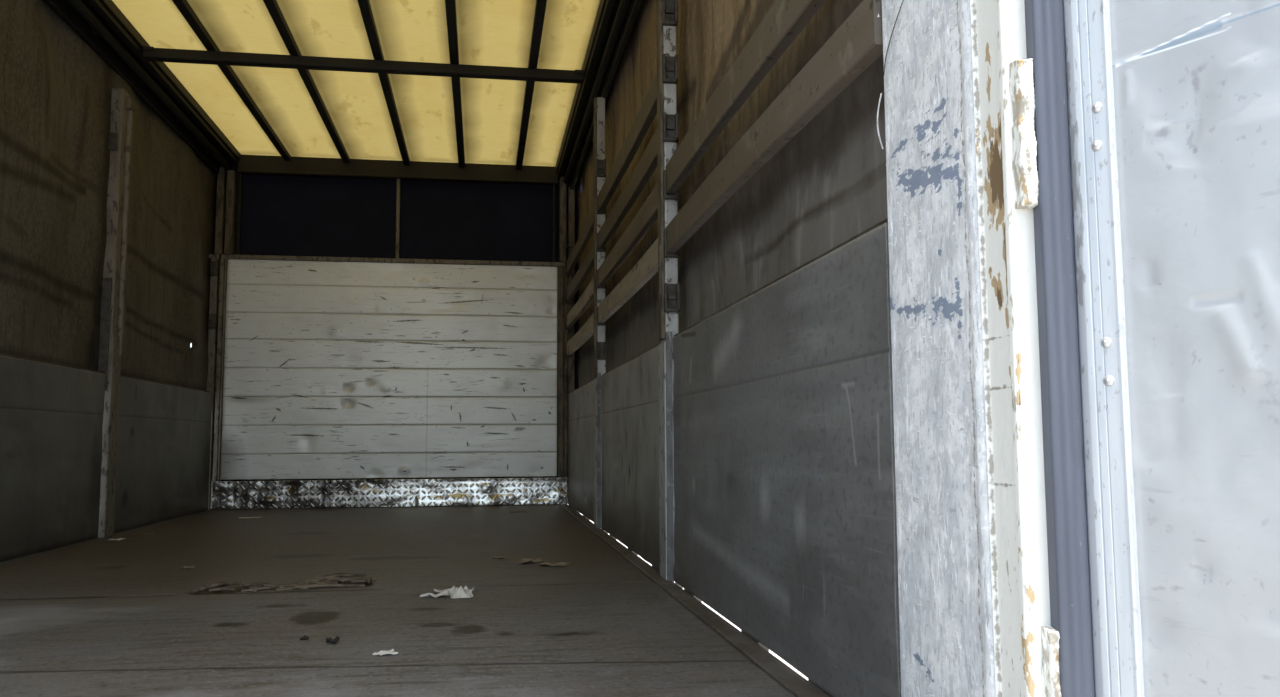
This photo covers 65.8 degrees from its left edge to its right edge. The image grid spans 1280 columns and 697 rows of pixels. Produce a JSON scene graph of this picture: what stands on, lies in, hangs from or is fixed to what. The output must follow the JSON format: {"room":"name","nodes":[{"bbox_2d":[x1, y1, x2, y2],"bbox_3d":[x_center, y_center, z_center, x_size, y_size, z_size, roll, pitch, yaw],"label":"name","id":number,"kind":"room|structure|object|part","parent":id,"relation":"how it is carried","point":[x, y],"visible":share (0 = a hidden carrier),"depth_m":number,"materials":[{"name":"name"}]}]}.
{"room":"cargo space","nodes":[
{"label":"cargo space","id":0,"kind":"room"},
{"bbox_2d":[0,0,216,390],"bbox_3d":[-2.521,-0.816,3.934,0.042,1.820,6.280,1,-5,-9],"label":"wall","id":1,"kind":"structure","parent":0,"point":[55,90],"depth_m":4.69,"materials":[{"name":"stained fabric"}]},
{"bbox_2d":[43,0,240,174],"bbox_3d":[-2.448,-1.618,4.020,0.180,0.208,6.280,1,-5,-9],"label":"rail","id":2,"kind":"object","parent":1,"relation":"attached to","point":[100,24],"visible":0.95,"depth_m":5.28,"materials":[{"name":"metal"}]},
{"bbox_2d":[143,46,583,83],"bbox_3d":[-1.416,-1.490,5.222,2.248,0.053,0.090,1,-5,-9],"label":"crossbar","id":3,"kind":"object","parent":2,"relation":"attached to","point":[150,53],"visible":1,"depth_m":5.18,"materials":[{"name":"paint"}]},
{"bbox_2d":[112,0,600,166],"bbox_3d":[-1.263,-1.664,4.210,2.400,0.022,6.270,1,-5,-9],"label":"ceiling","id":4,"kind":"structure","parent":0,"point":[490,32],"depth_m":5.58,"materials":[{"name":"yellow"}]},
{"bbox_2d":[172,0,290,160],"bbox_3d":[-2.035,-1.641,4.051,0.046,0.036,6.145,1,-5,-9],"label":"batten","id":5,"kind":"object","parent":4,"relation":"attached to","point":[183,6],"visible":1,"depth_m":5.48,"materials":[{"name":"paint"}]},
{"bbox_2d":[263,0,349,162],"bbox_3d":[-1.632,-1.637,4.115,0.046,0.036,6.145,1,-5,-9],"label":"batten","id":6,"kind":"object","parent":4,"relation":"attached to","point":[272,6],"visible":1,"depth_m":5.49,"materials":[{"name":"paint"}]},
{"bbox_2d":[357,0,409,165],"bbox_3d":[-1.213,-1.633,4.182,0.046,0.036,6.145,1,-5,-9],"label":"batten","id":7,"kind":"object","parent":4,"relation":"attached to","point":[364,5],"visible":1,"depth_m":5.50,"materials":[{"name":"paint"}]},
{"bbox_2d":[445,0,464,167],"bbox_3d":[-0.824,-1.629,4.244,0.046,0.036,6.145,1,-5,-9],"label":"batten","id":8,"kind":"object","parent":4,"relation":"attached to","point":[450,5],"visible":1,"depth_m":5.51,"materials":[{"name":"paint"}]},
{"bbox_2d":[516,0,546,169],"bbox_3d":[-0.414,-1.625,4.309,0.046,0.036,6.145,1,-5,-9],"label":"batten","id":9,"kind":"object","parent":4,"relation":"attached to","point":[540,7],"visible":1,"depth_m":5.53,"materials":[{"name":"paint"}]},
{"bbox_2d":[0,504,795,696],"bbox_3d":[-1.295,0.852,3.954,2.425,0.030,6.240,1,-5,-9],"label":"floor","id":10,"kind":"structure","parent":0,"point":[97,617],"depth_m":2.60,"materials":[{"name":"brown wood"}]},
{"bbox_2d":[98,88,134,537],"bbox_3d":[-2.650,-0.197,4.975,0.081,2.260,0.148,1,-5,-9],"label":"post","id":11,"kind":"object","parent":10,"relation":"on","point":[113,307],"visible":1,"depth_m":4.96,"materials":[{"name":"metal"}]},
{"bbox_3d":[-2.652,-0.073,4.898,0.044,0.560,0.013,1,-5,-9],"label":"latch plate","id":12,"kind":"part","parent":11,"relation":"part of","materials":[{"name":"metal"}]},
{"bbox_3d":[-2.657,-1.044,4.986,0.044,0.090,0.017,1,-5,-9],"label":"latch plate","id":13,"kind":"part","parent":11,"relation":"part of","materials":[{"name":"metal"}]},
{"bbox_2d":[113,375,211,533],"bbox_3d":[-2.807,0.614,5.869,0.037,0.805,1.820,1,-5,-9],"label":"gate","id":14,"kind":"object","parent":11,"relation":"attached to","point":[164,440],"visible":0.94,"depth_m":5.70,"materials":[{"name":"metal"}]},
{"bbox_2d":[207,167,236,509],"bbox_3d":[-2.948,-0.087,6.902,0.160,2.400,0.115,1,-5,-9],"label":"post","id":15,"kind":"object","parent":10,"relation":"on","point":[226,179],"visible":0.93,"depth_m":6.94,"materials":[{"name":"metal"}]},
{"bbox_3d":[-2.989,0.225,6.876,0.078,1.774,0.075,1,-5,-9],"label":"post","id":16,"kind":"part","parent":15,"relation":"part of","materials":[{"name":"grey metal"}]},
{"bbox_3d":[-2.933,-0.970,7.004,0.115,0.622,0.080,1,-5,-9],"label":"post","id":17,"kind":"part","parent":15,"relation":"part of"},
{"bbox_2d":[192,573,376,591],"bbox_3d":[-1.130,0.754,3.200,0.537,0.024,0.261,1,-5,-9],"label":"torn plywood","id":18,"kind":"object","parent":10,"relation":"on","point":[331,580],"visible":1,"depth_m":3.13,"materials":[{"name":"wood"}]},
{"bbox_2d":[326,636,339,642],"bbox_3d":[-0.711,0.672,2.283,0.030,0.010,0.051,1,-5,-9],"label":"clump","id":19,"kind":"object","parent":10,"relation":"on","point":[337,638],"visible":1,"depth_m":2.29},
{"bbox_2d":[372,649,397,654],"bbox_3d":[-0.557,0.662,2.154,0.051,0.005,0.043,3,-6,-29],"label":"paper scrap","id":20,"kind":"object","parent":10,"relation":"on","point":[391,650],"visible":1,"depth_m":2.15,"materials":[{"name":"white paper"}]},
{"bbox_2d":[211,254,567,509],"bbox_3d":[-1.737,0.234,7.064,2.444,1.773,0.099,1,-5,-9],"label":"bulkhead","id":21,"kind":"object","parent":10,"relation":"on","point":[327,367],"visible":1,"depth_m":7.05,"materials":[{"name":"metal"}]},
{"bbox_3d":[-2.933,0.143,6.898,0.028,1.548,0.065,1,-5,-9],"label":"rail","id":22,"kind":"part","parent":21,"relation":"part of","materials":[{"name":"grey metal"}]},
{"bbox_3d":[-2.909,0.143,6.902,0.011,1.548,0.065,1,-5,-9],"label":"rail","id":23,"kind":"part","parent":21,"relation":"part of","materials":[{"name":"grey metal"}]},
{"bbox_3d":[-1.731,1.018,6.966,2.436,0.192,0.049,1,-5,-9],"label":"tread plate","id":24,"kind":"part","parent":21,"relation":"part of","materials":[{"name":"metal"}]},
{"bbox_3d":[-1.752,-0.632,7.161,2.415,0.031,0.062,1,-5,-9],"label":"rail","id":25,"kind":"part","parent":21,"relation":"part of","materials":[{"name":"grey metal"}]},
{"bbox_2d":[395,179,399,257],"bbox_3d":[-1.762,-0.943,7.201,0.024,0.594,0.027,1,-5,-9],"label":"upright","id":26,"kind":"object","parent":21,"relation":"on","point":[398,180],"visible":1,"depth_m":7.19,"materials":[{"name":"grey metal"}]},
{"bbox_3d":[-0.585,0.166,7.272,0.041,1.548,0.065,1,-5,-9],"label":"rail","id":27,"kind":"part","parent":21,"relation":"part of","materials":[{"name":"grey metal"}]},
{"bbox_3d":[-0.547,0.167,7.278,0.028,1.548,0.065,1,-5,-9],"label":"rail","id":28,"kind":"part","parent":21,"relation":"part of","materials":[{"name":"grey metal"}]},
{"bbox_2d":[420,591,450,596],"bbox_3d":[-0.610,0.733,2.950,0.092,0.011,0.062,1,-5,-9],"label":"paper scrap","id":29,"kind":"object","parent":10,"relation":"on","point":[444,593],"visible":1,"depth_m":2.95,"materials":[{"name":"white paper"}]},
{"bbox_2d":[434,586,475,598],"bbox_3d":[-0.547,0.729,2.993,0.106,0.028,0.177,3,-6,-31],"label":"paper scrap","id":30,"kind":"object","parent":10,"relation":"on","point":[456,592],"visible":0.99,"depth_m":2.95,"materials":[{"name":"white paper"}]},
{"bbox_2d":[492,555,509,558],"bbox_3d":[-0.552,0.824,3.912,0.070,0.007,0.078,1,-5,-9],"label":"scrap","id":31,"kind":"object","parent":10,"relation":"on","point":[499,556],"visible":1,"depth_m":3.90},
{"bbox_2d":[518,558,542,563],"bbox_3d":[-0.420,0.810,3.781,0.104,0.010,0.130,1,-5,-9],"label":"scrap","id":32,"kind":"object","parent":10,"relation":"on","point":[523,560],"visible":1,"depth_m":3.79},
{"bbox_2d":[539,562,569,565],"bbox_3d":[-0.323,0.800,3.671,0.114,0.009,0.092,-1,-5,9],"label":"scrap","id":33,"kind":"object","parent":10,"relation":"on","point":[544,563],"visible":1,"depth_m":3.68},
{"bbox_2d":[560,504,829,696],"bbox_3d":[-0.067,0.876,4.138,0.055,0.064,6.220,1,-5,-9],"label":"trim","id":34,"kind":"structure","parent":10,"relation":"on","point":[791,680],"depth_m":2.41,"materials":[{"name":"grey metal"}]},
{"bbox_2d":[594,97,605,527],"bbox_3d":[-0.220,-0.213,5.335,0.062,2.326,0.134,1,-5,-9],"label":"post","id":35,"kind":"object","parent":34,"relation":"on","point":[599,102],"visible":0.82,"depth_m":5.30,"materials":[{"name":"metal"}]},
{"bbox_2d":[566,206,593,272],"bbox_3d":[-0.377,-0.682,6.370,0.033,0.106,1.908,1,-5,-9],"label":"plank","id":36,"kind":"object","parent":35,"relation":"attached to","point":[588,229],"visible":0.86,"depth_m":6.23,"materials":[{"name":"brown wood"}]},
{"bbox_2d":[566,242,593,300],"bbox_3d":[-0.376,-0.478,6.351,0.033,0.106,1.908,1,-5,-9],"label":"plank","id":37,"kind":"object","parent":35,"relation":"attached to","point":[587,264],"visible":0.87,"depth_m":6.24,"materials":[{"name":"brown wood"}]},
{"bbox_2d":[566,277,593,327],"bbox_3d":[-0.375,-0.279,6.333,0.033,0.106,1.908,1,-5,-9],"label":"plank","id":38,"kind":"object","parent":35,"relation":"attached to","point":[587,297],"visible":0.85,"depth_m":6.22,"materials":[{"name":"brown wood"}]},
{"bbox_2d":[566,312,593,354],"bbox_3d":[-0.374,-0.080,6.314,0.033,0.106,1.908,1,-5,-9],"label":"plank","id":39,"kind":"object","parent":35,"relation":"attached to","point":[586,331],"visible":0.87,"depth_m":6.20,"materials":[{"name":"brown wood"}]},
{"bbox_2d":[568,378,601,528],"bbox_3d":[-0.361,0.654,6.250,0.038,0.839,1.875,1,-5,-9],"label":"gate","id":40,"kind":"object","parent":35,"relation":"attached to","point":[581,399],"visible":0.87,"depth_m":6.21,"materials":[{"name":"metal"}]},
{"bbox_2d":[598,73,656,210],"bbox_3d":[-0.063,-0.865,4.414,0.033,0.106,1.893,1,-5,-9],"label":"plank","id":41,"kind":"object","parent":35,"relation":"attached to","point":[647,112],"visible":0.9,"depth_m":4.19,"materials":[{"name":"brown wood"}]},
{"bbox_2d":[598,129,656,248],"bbox_3d":[-0.062,-0.662,4.395,0.033,0.104,1.893,1,-5,-9],"label":"plank","id":42,"kind":"object","parent":35,"relation":"attached to","point":[647,164],"visible":0.91,"depth_m":4.18,"materials":[{"name":"brown wood"}]},
{"bbox_2d":[598,183,657,285],"bbox_3d":[-0.061,-0.464,4.376,0.033,0.102,1.893,1,-5,-9],"label":"plank","id":43,"kind":"object","parent":35,"relation":"attached to","point":[647,215],"visible":0.94,"depth_m":4.15,"materials":[{"name":"brown wood"}]},
{"bbox_2d":[598,238,657,322],"bbox_3d":[-0.060,-0.266,4.358,0.033,0.100,1.893,1,-5,-9],"label":"plank","id":44,"kind":"object","parent":35,"relation":"attached to","point":[646,267],"visible":0.88,"depth_m":4.14,"materials":[{"name":"brown wood"}]},
{"bbox_2d":[601,343,673,581],"bbox_3d":[-0.046,0.471,4.289,0.037,0.839,1.845,1,-5,-9],"label":"gate","id":45,"kind":"object","parent":35,"relation":"attached to","point":[630,390],"visible":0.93,"depth_m":4.12,"materials":[{"name":"metal"}]},
{"bbox_2d":[656,0,679,580],"bbox_3d":[0.093,-0.395,3.385,0.062,2.326,0.134,1,-5,-9],"label":"post","id":46,"kind":"object","parent":34,"relation":"on","point":[666,10],"visible":0.93,"depth_m":3.34,"materials":[{"name":"metal"}]},
{"bbox_2d":[665,0,825,194],"bbox_3d":[0.244,-0.657,2.477,0.033,0.106,1.793,1,-5,-9],"label":"plank","id":47,"kind":"object","parent":46,"relation":"attached to","point":[785,19],"visible":1,"depth_m":2.39,"materials":[{"name":"brown wood"}]},
{"bbox_2d":[666,0,882,252],"bbox_3d":[0.245,-0.451,2.458,0.033,0.102,1.793,1,-5,-9],"label":"plank","id":48,"kind":"object","parent":46,"relation":"attached to","point":[857,43],"visible":0.98,"depth_m":2.00,"materials":[{"name":"brown wood"}]},
{"bbox_2d":[673,218,900,696],"bbox_3d":[0.261,0.292,2.380,0.036,0.839,1.758,1,-5,-9],"label":"gate","id":49,"kind":"object","parent":46,"relation":"attached to","point":[785,527],"visible":0.98,"depth_m":1.94,"materials":[{"name":"metal"}]},
{"bbox_3d":[-2.335,-0.381,3.013,0.081,2.259,0.148,1,-5,-9],"label":"post","id":50,"kind":"object","parent":10,"relation":"on","visible":0},
{"bbox_2d":[0,353,104,561],"bbox_3d":[-2.494,0.431,3.921,0.038,0.805,1.847,1,-5,-9],"label":"gate","id":51,"kind":"object","parent":50,"relation":"attached to","point":[51,414],"visible":1,"depth_m":4.23,"materials":[{"name":"metal"}]},
{"bbox_2d":[214,163,582,480],"bbox_3d":[-1.741,-0.137,7.174,2.680,2.540,0.012,1,-5,-9],"label":"wall","id":52,"kind":"structure","parent":0,"point":[281,215],"depth_m":7.24,"materials":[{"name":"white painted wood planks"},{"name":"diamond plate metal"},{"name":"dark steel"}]},
{"bbox_2d":[237,155,558,185],"bbox_3d":[-1.738,-1.302,7.229,2.280,0.130,0.076,1,-5,-9],"label":"header","id":53,"kind":"object","parent":52,"relation":"attached to","point":[247,164],"visible":0.88,"depth_m":7.19,"materials":[{"name":"brown metal"}]},
{"bbox_2d":[559,177,574,503],"bbox_3d":[-0.539,-0.073,7.285,0.110,2.420,0.118,1,-5,-9],"label":"post","id":54,"kind":"object","parent":52,"relation":"attached to","point":[562,187],"visible":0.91,"depth_m":7.33,"materials":[{"name":"metal"}]},
{"bbox_3d":[-0.577,-0.956,7.381,0.048,0.642,0.080,1,-5,-9],"label":"post","id":55,"kind":"part","parent":54,"relation":"part of","materials":[{"name":"grey metal"}]},
{"bbox_3d":[-0.509,-0.037,7.298,0.046,2.350,0.075,1,-5,-9],"label":"post","id":56,"kind":"part","parent":54,"relation":"part of","materials":[{"name":"grey metal"}]},
{"bbox_2d":[577,0,887,387],"bbox_3d":[-0.003,-0.775,4.512,0.042,1.820,5.930,1,-5,-9],"label":"wall","id":57,"kind":"structure","parent":0,"point":[826,186],"depth_m":2.80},
{"bbox_2d":[556,0,641,188],"bbox_3d":[-0.039,-1.581,4.404,0.220,0.235,6.280,1,-5,-9],"label":"rail","id":58,"kind":"object","parent":57,"relation":"attached to","point":[615,22],"visible":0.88,"depth_m":5.25,"materials":[{"name":"metal"}]},
{"bbox_2d":[877,0,1061,696],"bbox_3d":[0.450,-0.654,1.407,0.092,2.520,0.397,1,-5,-9],"label":"post","id":59,"kind":"object","parent":57,"relation":"attached to","point":[962,174],"visible":0.87,"depth_m":1.28,"materials":[{"name":"white metal"}]},
{"bbox_2d":[1024,0,1279,696],"bbox_3d":[0.888,-0.677,0.750,0.080,2.520,1.275,4,-7,-38],"label":"door","id":60,"kind":"structure","parent":59,"relation":"attached to","point":[1157,214],"depth_m":1.10,"materials":[{"name":"metal"}]},
{"bbox_3d":[0.901,-0.681,0.707,0.005,2.520,1.190,4,-7,-36],"label":"panel","id":61,"kind":"part","parent":60,"relation":"part of","materials":[{"name":"white metal"}]},
{"label":"outside","id":62,"kind":"structure","parent":0,"visible":0},
{"bbox_2d":[559,504,807,679],"bbox_3d":[0.008,1.704,-0.158,80.000,0.200,80.000,1,-5,-9],"label":"ground","id":63,"kind":"structure","parent":62,"point":[735,626],"depth_m":8.48,"materials":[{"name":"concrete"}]}
]}

